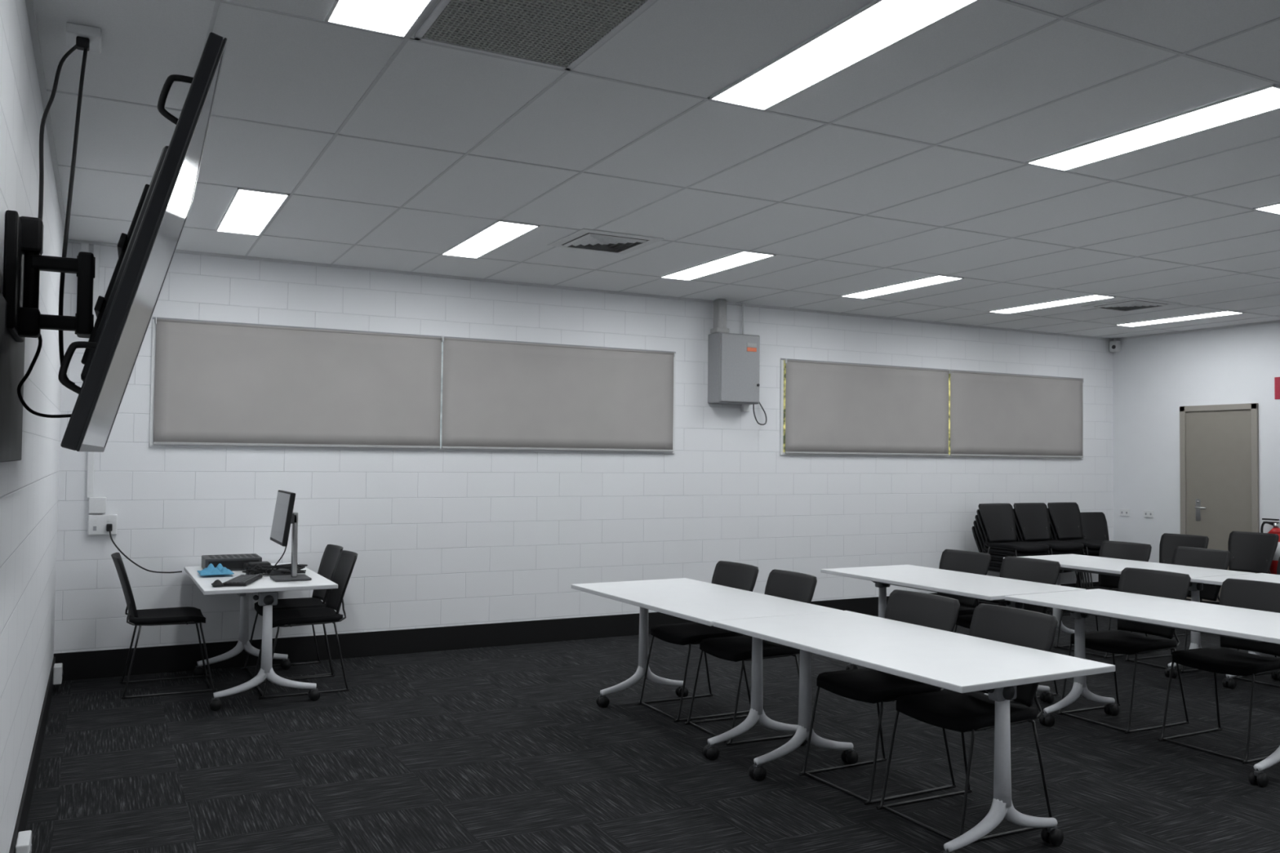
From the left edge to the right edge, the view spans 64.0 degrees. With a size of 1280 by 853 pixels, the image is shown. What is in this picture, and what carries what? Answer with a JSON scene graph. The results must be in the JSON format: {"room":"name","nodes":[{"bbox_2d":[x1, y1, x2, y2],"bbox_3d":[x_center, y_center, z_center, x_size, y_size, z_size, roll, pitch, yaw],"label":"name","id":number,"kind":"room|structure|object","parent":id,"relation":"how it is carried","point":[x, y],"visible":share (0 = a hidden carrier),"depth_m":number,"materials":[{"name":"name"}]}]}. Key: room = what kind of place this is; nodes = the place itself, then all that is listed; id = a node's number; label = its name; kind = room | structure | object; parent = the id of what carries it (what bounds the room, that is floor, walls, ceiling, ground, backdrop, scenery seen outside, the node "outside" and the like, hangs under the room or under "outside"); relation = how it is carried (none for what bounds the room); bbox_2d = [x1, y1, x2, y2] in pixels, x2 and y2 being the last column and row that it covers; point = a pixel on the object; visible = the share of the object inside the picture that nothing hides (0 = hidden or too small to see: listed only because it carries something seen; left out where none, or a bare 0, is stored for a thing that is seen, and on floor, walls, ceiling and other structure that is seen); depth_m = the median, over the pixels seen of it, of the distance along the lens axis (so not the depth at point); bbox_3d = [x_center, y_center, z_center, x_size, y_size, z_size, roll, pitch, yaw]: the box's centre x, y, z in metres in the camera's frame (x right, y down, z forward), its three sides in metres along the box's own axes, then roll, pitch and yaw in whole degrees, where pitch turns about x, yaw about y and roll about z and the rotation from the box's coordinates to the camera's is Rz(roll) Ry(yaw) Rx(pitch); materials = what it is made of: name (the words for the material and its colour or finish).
{"room":"training room","nodes":[
{"label":"training room","id":0,"kind":"room"},
{"bbox_2d":[0,0,63,852],"bbox_3d":[-1.444,0.044,2.008,0.200,3.064,10.900,2,-2,-28],"label":"wall","id":1,"kind":"structure","parent":0,"point":[29,486],"depth_m":3.77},
{"bbox_2d":[0,291,25,462],"bbox_3d":[-1.734,-0.118,2.797,0.011,0.430,1.360,2,-2,-28],"label":"notice board","id":2,"kind":"object","parent":1,"relation":"attached to","point":[11,351],"visible":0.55,"depth_m":2.89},
{"bbox_2d":[14,830,31,852],"bbox_3d":[-2.192,1.514,3.646,0.045,0.100,0.160,2,-2,-28],"label":"outlet","id":3,"kind":"object","parent":1,"relation":"attached to","point":[23,845],"visible":1,"depth_m":3.62,"materials":[{"name":"white plastic"}]},
{"bbox_2d":[8,657,55,852],"bbox_3d":[-1.363,1.495,2.007,0.012,0.165,10.888,2,-2,-28],"label":"baseboard","id":4,"kind":"structure","parent":1,"relation":"attached to","point":[24,810],"depth_m":4.60,"materials":[{"name":"black rubber"}]},
{"bbox_2d":[25,0,68,241],"bbox_3d":[-1.327,-1.375,2.094,0.020,0.020,10.880,2,-2,-28],"label":"trim","id":5,"kind":"structure","parent":1,"relation":"attached to","point":[29,3],"depth_m":4.02,"materials":[{"name":"white metal"}]},
{"bbox_2d":[3,209,95,342],"bbox_3d":[-1.706,-0.427,2.979,0.215,0.340,0.400,2,-2,-28],"label":"wall bracket","id":6,"kind":"object","parent":1,"relation":"attached to","point":[24,260],"depth_m":2.93,"materials":[{"name":"black metal"}]},
{"bbox_2d":[57,31,226,452],"bbox_3d":[-1.466,-0.403,3.021,0.322,0.958,1.700,1,-2,-26],"label":"tv","id":7,"kind":"object","parent":6,"relation":"attached to","point":[124,314],"visible":1,"depth_m":2.35,"materials":[{"name":"black plastic"}]},
{"bbox_2d":[53,662,62,684],"bbox_3d":[-3.723,1.582,6.558,0.050,0.110,0.140,2,-2,-28],"label":"outlet","id":8,"kind":"object","parent":1,"relation":"attached to","point":[58,668],"visible":1,"depth_m":6.50,"materials":[{"name":"white plastic"}]},
{"bbox_2d":[17,22,101,417],"bbox_3d":[-1.845,-0.686,3.283,0.160,1.333,0.596,1,-2,-23],"label":"cable","id":9,"kind":"object","parent":1,"relation":"attached to","point":[86,38],"visible":0.81,"depth_m":3.24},
{"bbox_2d":[53,242,1113,653],"bbox_3d":[0.728,0.296,9.420,10.954,3.064,0.200,2,-2,-28],"label":"wall","id":10,"kind":"structure","parent":0,"point":[438,538],"depth_m":8.41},
{"bbox_2d":[92,244,99,324],"label":"conduit","id":11,"kind":"object","parent":10,"relation":"attached to","point":[95,247],"depth_m":6.98,"materials":[{"name":"white plastic"}]},
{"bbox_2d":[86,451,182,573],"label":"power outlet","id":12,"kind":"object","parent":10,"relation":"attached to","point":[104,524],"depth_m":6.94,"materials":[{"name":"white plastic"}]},
{"bbox_2d":[153,317,442,448],"bbox_3d":[-2.471,-0.292,7.601,2.047,0.886,0.027,2,-2,-28],"label":"roller blind","id":13,"kind":"object","parent":10,"relation":"attached to","point":[217,384],"visible":1,"depth_m":7.55,"materials":[{"name":"grey fabric"}]},
{"bbox_2d":[149,316,675,453],"bbox_3d":[-1.548,-0.261,8.113,4.200,0.907,0.014,2,-2,-28],"label":"frame","id":14,"kind":"object","parent":10,"relation":"attached to","point":[153,324],"visible":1,"depth_m":7.76,"materials":[{"name":"white metal"}]},
{"bbox_2d":[440,342,443,447],"bbox_3d":[-1.549,-0.270,8.116,4.160,0.865,0.006,2,-2,-28],"label":"glass","id":15,"kind":"object","parent":10,"relation":"attached to","point":[442,342],"visible":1,"depth_m":8.10,"materials":[{"name":"grey"}]},
{"bbox_2d":[441,336,675,452],"bbox_3d":[-0.631,-0.242,8.569,2.100,0.886,0.027,2,-2,-28],"label":"roller blind","id":16,"kind":"object","parent":10,"relation":"attached to","point":[497,395],"visible":1,"depth_m":8.53,"materials":[{"name":"grey fabric"}]},
{"bbox_2d":[53,582,1114,680],"bbox_3d":[0.762,1.732,9.282,10.554,0.185,0.012,2,-2,-28],"label":"baseboard","id":17,"kind":"structure","parent":10,"relation":"attached to","point":[176,658],"depth_m":7.85,"materials":[{"name":"black rubber"}]},
{"bbox_2d":[67,239,1113,340],"bbox_3d":[0.794,-1.128,9.366,10.554,0.020,0.020,2,-2,-28],"label":"trim","id":18,"kind":"structure","parent":10,"relation":"attached to","point":[72,241],"depth_m":8.56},
{"bbox_2d":[707,298,767,425],"bbox_3d":[0.931,-0.577,9.305,0.620,1.120,0.229,2,-2,-28],"label":"electrical box","id":19,"kind":"object","parent":10,"relation":"attached to","point":[733,359],"visible":1,"depth_m":9.17,"materials":[{"name":"grey metal"}]},
{"bbox_2d":[782,360,786,452],"bbox_3d":[1.358,-0.192,9.645,0.025,0.861,0.006,2,-2,-28],"label":"glass","id":20,"kind":"object","parent":10,"relation":"attached to","point":[784,428],"depth_m":9.64,"materials":[{"name":"grey"}]},
{"bbox_2d":[785,358,950,456],"bbox_3d":[2.276,-0.166,10.098,2.060,0.891,0.027,2,-2,-28],"label":"roller blind","id":21,"kind":"object","parent":10,"relation":"attached to","point":[832,408],"visible":1,"depth_m":10.06,"materials":[{"name":"grey fabric"}]},
{"bbox_2d":[779,358,1083,459],"bbox_3d":[3.155,-0.136,10.587,4.150,0.912,0.014,2,-2,-28],"label":"frame","id":22,"kind":"object","parent":10,"relation":"attached to","point":[781,453],"visible":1,"depth_m":10.14,"materials":[{"name":"white metal"}]},
{"bbox_2d":[948,373,950,454],"bbox_3d":[3.202,-0.127,10.615,0.013,0.829,0.006,2,-2,-28],"label":"glass","id":23,"kind":"object","parent":10,"relation":"attached to","point":[948,374],"depth_m":10.61,"materials":[{"name":"grey"}]},
{"bbox_2d":[950,369,1084,457],"bbox_3d":[4.091,-0.117,11.053,2.006,0.891,0.027,2,-2,-28],"label":"roller blind","id":24,"kind":"object","parent":10,"relation":"attached to","point":[992,414],"visible":1,"depth_m":11.01,"materials":[{"name":"grey fabric"}]},
{"bbox_2d":[25,608,1279,852],"bbox_3d":[3.296,1.754,4.462,10.954,0.100,11.300,2,-2,-28],"label":"floor","id":25,"kind":"structure","parent":0,"point":[511,748],"depth_m":5.09,"materials":[{"name":"carpet"}]},
{"bbox_2d":[111,552,217,698],"bbox_3d":[-3.113,1.268,6.694,0.629,0.871,0.486,2,-2,-28],"label":"chair","id":26,"kind":"object","parent":25,"relation":"on","point":[173,615],"visible":1,"depth_m":6.57,"materials":[{"name":"black fabric"}]},
{"bbox_2d":[183,562,337,711],"bbox_3d":[-2.525,1.343,6.719,0.760,0.735,1.420,2,-2,-28],"label":"desk","id":27,"kind":"object","parent":25,"relation":"on","point":[267,588],"visible":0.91,"depth_m":6.27,"materials":[{"name":"white laminate"}]},
{"bbox_2d":[196,563,234,575],"bbox_3d":[-2.773,0.925,6.696,0.200,0.061,0.270,2,-2,-28],"label":"cloth","id":28,"kind":"object","parent":27,"relation":"on","point":[211,570],"visible":1,"depth_m":6.64,"materials":[{"name":"blue fabric"}]},
{"bbox_2d":[211,579,223,586],"bbox_3d":[-2.526,0.933,6.130,0.060,0.034,0.110,2,-2,-28],"label":"computer mouse","id":29,"kind":"object","parent":27,"relation":"on","point":[217,583],"visible":1,"depth_m":6.10,"materials":[{"name":"black plastic"}]},
{"bbox_2d":[201,553,262,570],"bbox_3d":[-2.817,0.937,7.070,0.360,0.087,0.306,2,-2,-28],"label":"amplifier","id":30,"kind":"object","parent":27,"relation":"on","point":[231,562],"visible":0.76,"depth_m":6.95,"materials":[{"name":"grey metal"}]},
{"bbox_2d":[222,574,262,586],"bbox_3d":[-2.459,0.951,6.346,0.140,0.023,0.440,1,-2,-8],"label":"keyboard","id":31,"kind":"object","parent":27,"relation":"on","point":[242,580],"visible":1,"depth_m":6.26,"materials":[{"name":"black plastic"}]},
{"bbox_2d":[243,561,271,569],"bbox_3d":[-2.590,0.949,6.933,0.165,0.060,0.120,2,-2,-28],"label":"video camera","id":32,"kind":"object","parent":27,"relation":"on","point":[251,564],"visible":0.56,"depth_m":6.89,"materials":[{"name":"black plastic"}]},
{"bbox_2d":[242,546,307,575],"bbox_3d":[-2.404,0.819,6.779,0.417,0.313,0.303,2,-2,-28],"label":"cable tangle","id":33,"kind":"object","parent":27,"relation":"on","point":[284,569],"visible":0.93,"depth_m":6.71,"materials":[{"name":"black plastic"}]},
{"bbox_2d":[269,489,311,582],"bbox_3d":[-2.218,0.691,6.524,0.220,0.557,0.520,2,-2,-28],"label":"computer monitor","id":34,"kind":"object","parent":27,"relation":"on","point":[284,516],"visible":1,"depth_m":6.49,"materials":[{"name":"black plastic"}]},
{"bbox_2d":[240,544,343,680],"bbox_3d":[-2.436,1.292,7.226,0.629,0.871,0.486,2,-2,-29],"label":"chair","id":35,"kind":"object","parent":25,"relation":"on","point":[331,554],"visible":0.57,"depth_m":7.34,"materials":[{"name":"black fabric"}]},
{"bbox_2d":[253,550,357,699],"bbox_3d":[-2.205,1.280,6.765,0.629,0.871,0.486,2,-2,-28],"label":"chair","id":36,"kind":"object","parent":25,"relation":"on","point":[346,560],"visible":0.88,"depth_m":6.79,"materials":[{"name":"black fabric"}]},
{"bbox_2d":[636,560,759,722],"bbox_3d":[0.372,1.294,6.313,0.629,0.871,0.486,2,-2,-28],"label":"chair","id":37,"kind":"object","parent":25,"relation":"on","point":[742,576],"visible":0.57,"depth_m":6.34,"materials":[{"name":"black fabric"}]},
{"bbox_2d":[571,577,841,759],"bbox_3d":[0.319,1.348,5.911,0.840,0.735,1.600,2,-2,-29],"label":"table","id":38,"kind":"object","parent":25,"relation":"on","point":[702,602],"visible":0.79,"depth_m":5.71,"materials":[{"name":"white laminate"}]},
{"bbox_2d":[684,568,817,745],"bbox_3d":[0.646,1.282,5.836,0.629,0.871,0.486,1,-2,-26],"label":"chair","id":39,"kind":"object","parent":25,"relation":"on","point":[792,585],"visible":0.5,"depth_m":5.85,"materials":[{"name":"black fabric"}]},
{"bbox_2d":[798,589,959,804],"bbox_3d":[1.166,1.259,4.924,0.629,0.871,0.486,2,-2,-29],"label":"chair","id":40,"kind":"object","parent":25,"relation":"on","point":[867,685],"visible":0.64,"depth_m":4.94,"materials":[{"name":"black fabric"}]},
{"bbox_2d":[713,610,1115,852],"bbox_3d":[1.111,1.314,4.514,0.840,0.735,1.600,2,-2,-29],"label":"table","id":41,"kind":"object","parent":25,"relation":"on","point":[956,662],"visible":1,"depth_m":4.22,"materials":[{"name":"white laminate"}]},
{"bbox_2d":[820,564,1085,703],"bbox_3d":[2.059,1.399,6.950,0.840,0.735,1.600,2,-2,-28],"label":"table","id":42,"kind":"object","parent":25,"relation":"on","point":[987,588],"visible":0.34,"depth_m":6.80,"materials":[{"name":"white laminate"}]},
{"bbox_2d":[937,549,991,616],"bbox_3d":[2.152,1.346,7.374,0.629,0.871,0.486,2,-2,-28],"label":"chair","id":43,"kind":"object","parent":25,"relation":"on","point":[962,561],"visible":0.25,"depth_m":7.48,"materials":[{"name":"black fabric"}]},
{"bbox_2d":[875,603,1057,842],"bbox_3d":[1.431,1.247,4.442,0.629,0.871,0.486,2,-2,-27],"label":"chair","id":44,"kind":"object","parent":25,"relation":"on","point":[952,710],"visible":0.73,"depth_m":4.45,"materials":[{"name":"black fabric"}]},
{"bbox_2d":[943,555,1060,702],"bbox_3d":[2.432,1.332,6.843,0.629,0.871,0.486,2,-2,-30],"label":"chair","id":45,"kind":"object","parent":25,"relation":"on","point":[1033,570],"visible":0.25,"depth_m":6.95,"materials":[{"name":"black fabric"}]},
{"bbox_2d":[971,503,1053,614],"bbox_3d":[3.734,1.336,10.281,0.486,1.103,0.717,2,-2,-28],"label":"chairs","id":46,"kind":"object","parent":25,"relation":"on","point":[993,530],"visible":0.61,"depth_m":10.38,"materials":[{"name":"black fabric"}]},
{"bbox_2d":[1013,502,1089,615],"bbox_3d":[4.176,1.348,10.513,0.486,1.103,0.717,2,-2,-27],"label":"chairs","id":47,"kind":"object","parent":25,"relation":"on","point":[1032,520],"visible":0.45,"depth_m":10.64,"materials":[{"name":"black fabric"}]},
{"bbox_2d":[1047,502,1118,590],"bbox_3d":[4.619,1.360,10.747,0.486,1.103,0.717,2,-2,-29],"label":"chairs","id":48,"kind":"object","parent":25,"relation":"on","point":[1065,521],"visible":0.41,"depth_m":10.89,"materials":[{"name":"black fabric"}]},
{"bbox_2d":[1080,511,1116,590],"bbox_3d":[5.041,1.431,11.014,0.486,0.987,0.673,2,-2,-28],"label":"chairs","id":49,"kind":"object","parent":25,"relation":"on","point":[1095,526],"visible":0.29,"depth_m":11.25,"materials":[{"name":"black fabric"}]},
{"bbox_2d":[1053,540,1151,657],"bbox_3d":[3.813,1.395,8.405,0.629,0.871,0.486,2,-2,-28],"label":"chair","id":50,"kind":"object","parent":25,"relation":"on","point":[1112,549],"visible":0.39,"depth_m":8.55,"materials":[{"name":"black fabric"}]},
{"bbox_2d":[1057,567,1191,733],"bbox_3d":[2.925,1.317,6.165,0.629,0.871,0.486,2,-2,-27],"label":"chair","id":51,"kind":"object","parent":25,"relation":"on","point":[1168,584],"visible":0.72,"depth_m":6.19,"materials":[{"name":"black fabric"}]},
{"bbox_2d":[1003,554,1255,678],"bbox_3d":[3.768,1.450,8.019,0.840,0.735,1.600,2,-2,-28],"label":"table","id":52,"kind":"object","parent":25,"relation":"on","point":[1075,562],"visible":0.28,"depth_m":7.91,"materials":[{"name":"white laminate"}]},
{"bbox_2d":[1004,588,1279,787],"bbox_3d":[2.911,1.366,5.569,0.840,0.735,1.600,2,-2,-29],"label":"table","id":53,"kind":"object","parent":25,"relation":"on","point":[1255,625],"visible":1,"depth_m":5.61,"materials":[{"name":"white laminate"}]},
{"bbox_2d":[1124,546,1231,672],"bbox_3d":[4.142,1.382,7.866,0.629,0.871,0.486,1,-2,-26],"label":"chair","id":54,"kind":"object","parent":25,"relation":"on","point":[1182,556],"visible":0.31,"depth_m":7.93,"materials":[{"name":"black fabric"}]},
{"bbox_2d":[1159,533,1208,636],"bbox_3d":[4.834,1.437,9.406,0.629,0.871,0.486,2,-2,-28],"label":"chair","id":55,"kind":"object","parent":25,"relation":"on","point":[1169,542],"visible":0.17,"depth_m":9.62,"materials":[{"name":"black fabric"}]},
{"bbox_2d":[1157,578,1279,764],"bbox_3d":[3.254,1.303,5.604,0.629,0.871,0.486,2,-2,-28],"label":"chair","id":56,"kind":"object","parent":25,"relation":"on","point":[1264,596],"visible":0.82,"depth_m":5.68,"materials":[{"name":"black fabric"}]},
{"bbox_2d":[1190,573,1279,688],"bbox_3d":[4.573,1.416,6.618,0.840,0.735,1.600,2,-2,-28],"label":"table","id":57,"kind":"object","parent":25,"relation":"on","point":[1228,682],"visible":0.31,"depth_m":7.12,"materials":[{"name":"white laminate"}]},
{"bbox_2d":[1200,531,1279,600],"bbox_3d":[5.729,1.459,9.809,0.629,0.871,0.486,2,-2,-30],"label":"chair","id":58,"kind":"object","parent":25,"relation":"on","point":[1251,552],"visible":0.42,"depth_m":9.94,"materials":[{"name":"black fabric"}]},
{"bbox_2d":[1231,556,1279,687],"bbox_3d":[4.611,1.368,7.255,0.629,0.871,0.486,2,-2,-28],"label":"chair","id":59,"kind":"object","parent":25,"relation":"on","point":[1278,562],"visible":0.16,"depth_m":7.32,"materials":[{"name":"black fabric"}]},
{"bbox_2d":[33,0,1279,338],"bbox_3d":[3.330,-1.319,4.556,10.954,0.120,11.300,2,-2,-28],"label":"ceiling","id":60,"kind":"structure","parent":0,"point":[277,68],"depth_m":4.78,"materials":[{"name":"tile"}]},
{"bbox_2d":[215,187,289,235],"bbox_3d":[-2.324,-1.267,6.105,0.270,0.009,1.190,2,-2,-28],"label":"ceiling light panel","id":61,"kind":"object","parent":60,"relation":"in","point":[249,211],"depth_m":6.03,"materials":[{"name":"white plastic"}]},
{"bbox_2d":[324,0,433,38],"bbox_3d":[-0.647,-1.347,2.921,0.270,0.009,1.170,2,-2,-28],"label":"ceiling light panel","id":62,"kind":"object","parent":60,"relation":"in","point":[397,18],"depth_m":3.32,"materials":[{"name":"white plastic"}]},
{"bbox_2d":[440,220,539,258],"bbox_3d":[-1.014,-1.231,6.794,0.270,0.009,1.190,2,-2,-28],"label":"ceiling light panel","id":63,"kind":"object","parent":60,"relation":"in","point":[500,233],"depth_m":6.73,"materials":[{"name":"white plastic"}]},
{"bbox_2d":[413,0,656,71],"bbox_3d":[-0.246,-1.335,3.126,0.580,0.011,1.160,2,-2,-28],"label":"ceiling vent","id":64,"kind":"object","parent":60,"relation":"in","point":[560,34],"visible":1,"depth_m":3.40,"materials":[{"name":"white metal"}]},
{"bbox_2d":[547,228,663,254],"bbox_3d":[-0.234,-1.216,6.803,0.580,0.021,0.580,2,-2,-28],"label":"ceiling vent","id":65,"kind":"object","parent":60,"relation":"in","point":[587,239],"visible":1,"depth_m":6.74,"materials":[{"name":"white metal"}]},
{"bbox_2d":[46,0,1279,337],"bbox_3d":[3.329,-1.258,4.555,10.554,0.005,10.900,2,-2,-28],"label":"grid","id":66,"kind":"object","parent":60,"relation":"attached to","point":[217,2],"visible":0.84,"depth_m":5.08,"materials":[{"name":"white metal"}]},
{"bbox_2d":[659,250,775,280],"bbox_3d":[0.552,-1.189,7.618,0.270,0.009,1.190,2,-2,-28],"label":"ceiling light panel","id":67,"kind":"object","parent":60,"relation":"in","point":[742,257],"depth_m":7.55,"materials":[{"name":"white plastic"}]},
{"bbox_2d":[708,0,979,111],"bbox_3d":[0.663,-1.311,3.610,0.270,0.009,1.170,2,-2,-28],"label":"ceiling light panel","id":68,"kind":"object","parent":60,"relation":"in","point":[877,25],"depth_m":3.56,"materials":[{"name":"white plastic"}]},
{"bbox_2d":[840,275,964,298],"bbox_3d":[2.131,-1.146,8.449,0.260,0.009,1.190,2,-2,-28],"label":"ceiling light panel","id":69,"kind":"object","parent":60,"relation":"in","point":[935,279],"depth_m":8.40,"materials":[{"name":"white plastic"}]},
{"bbox_2d":[987,293,1115,313],"bbox_3d":[3.697,-1.104,9.272,0.260,0.009,1.190,2,-2,-28],"label":"ceiling light panel","id":70,"kind":"object","parent":60,"relation":"in","point":[1092,297],"depth_m":9.23,"materials":[{"name":"white plastic"}]},
{"bbox_2d":[1109,337,1120,352],"bbox_3d":[5.428,-0.932,11.734,0.122,0.163,0.100,2,-2,-28],"label":"security camera","id":71,"kind":"object","parent":60,"relation":"attached to","point":[1115,345],"visible":1,"depth_m":11.70,"materials":[{"name":"white plastic"}]},
{"bbox_2d":[1081,297,1180,311],"bbox_3d":[4.429,-1.091,9.256,0.580,0.021,0.580,2,-2,-28],"label":"ceiling vent","id":72,"kind":"object","parent":60,"relation":"in","point":[1135,304],"visible":1,"depth_m":9.17,"materials":[{"name":"grey metal"}]},
{"bbox_2d":[1025,83,1279,171],"bbox_3d":[2.229,-1.269,4.433,0.270,0.009,1.170,2,-2,-28],"label":"ceiling light panel","id":73,"kind":"object","parent":60,"relation":"in","point":[1265,99],"depth_m":4.37,"materials":[{"name":"white plastic"}]},
{"bbox_2d":[1115,310,1244,326],"bbox_3d":[5.299,-1.061,10.115,0.260,0.009,1.190,2,-2,-28],"label":"ceiling light panel","id":74,"kind":"object","parent":60,"relation":"in","point":[1224,313],"depth_m":10.08,"materials":[{"name":"white plastic"}]},
{"bbox_2d":[1253,202,1279,214],"bbox_3d":[3.808,-1.226,5.264,0.260,0.009,1.170,2,-2,-28],"label":"ceiling light panel","id":75,"kind":"object","parent":60,"relation":"in","point":[1274,208],"depth_m":5.71,"materials":[{"name":"white plastic"}]},
{"bbox_2d":[1112,322,1279,563],"bbox_3d":[8.071,0.301,7.013,0.200,3.064,10.900,2,-2,-28],"label":"wall","id":76,"kind":"structure","parent":0,"point":[1155,376],"depth_m":11.15,"materials":[{"name":"paint"}]},
{"bbox_2d":[1120,508,1129,516],"bbox_3d":[5.500,0.978,11.634,0.014,0.080,0.120,2,-2,-28],"label":"wall outlet","id":77,"kind":"object","parent":76,"relation":"attached to","point":[1122,512],"visible":1,"depth_m":11.62,"materials":[{"name":"white plastic"}]},
{"bbox_2d":[1143,510,1153,518],"bbox_3d":[5.640,0.971,11.368,0.014,0.080,0.120,2,-2,-28],"label":"wall outlet","id":78,"kind":"object","parent":76,"relation":"attached to","point":[1147,513],"visible":1,"depth_m":11.37,"materials":[{"name":"white plastic"}]},
{"bbox_2d":[1113,320,1279,340],"bbox_3d":[7.994,-1.123,6.997,0.020,0.020,10.880,2,-2,-28],"label":"trim","id":79,"kind":"structure","parent":76,"relation":"attached to","point":[1275,321],"depth_m":10.87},
{"bbox_2d":[1186,408,1252,601],"bbox_3d":[5.991,0.874,10.643,0.073,2.082,0.715,2,-2,-28],"label":"leaf","id":80,"kind":"object","parent":76,"relation":"attached to","point":[1219,442],"visible":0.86,"depth_m":10.66,"materials":[{"name":"beige paint"}]},
{"bbox_2d":[1179,403,1259,598],"bbox_3d":[6.011,0.848,10.654,0.029,2.150,0.835,2,-2,-28],"label":"frame","id":81,"kind":"object","parent":76,"relation":"attached to","point":[1254,406],"visible":0.74,"depth_m":10.54,"materials":[{"name":"beige paint"}]},
{"bbox_2d":[1260,518,1279,574],"bbox_3d":[6.226,1.183,10.069,0.176,0.550,0.218,2,-2,-28],"label":"fire extinguisher","id":82,"kind":"object","parent":76,"relation":"attached to","point":[1276,530],"visible":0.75,"depth_m":9.99,"materials":[{"name":"red metal"}]},
{"bbox_2d":[1274,377,1279,399],"bbox_3d":[6.377,-0.383,10.044,0.008,0.220,0.310,2,-2,-28],"label":"fire sign","id":83,"kind":"object","parent":76,"relation":"attached to","point":[1277,380],"visible":1,"depth_m":10.16,"materials":[{"name":"red plastic"}]}
]}

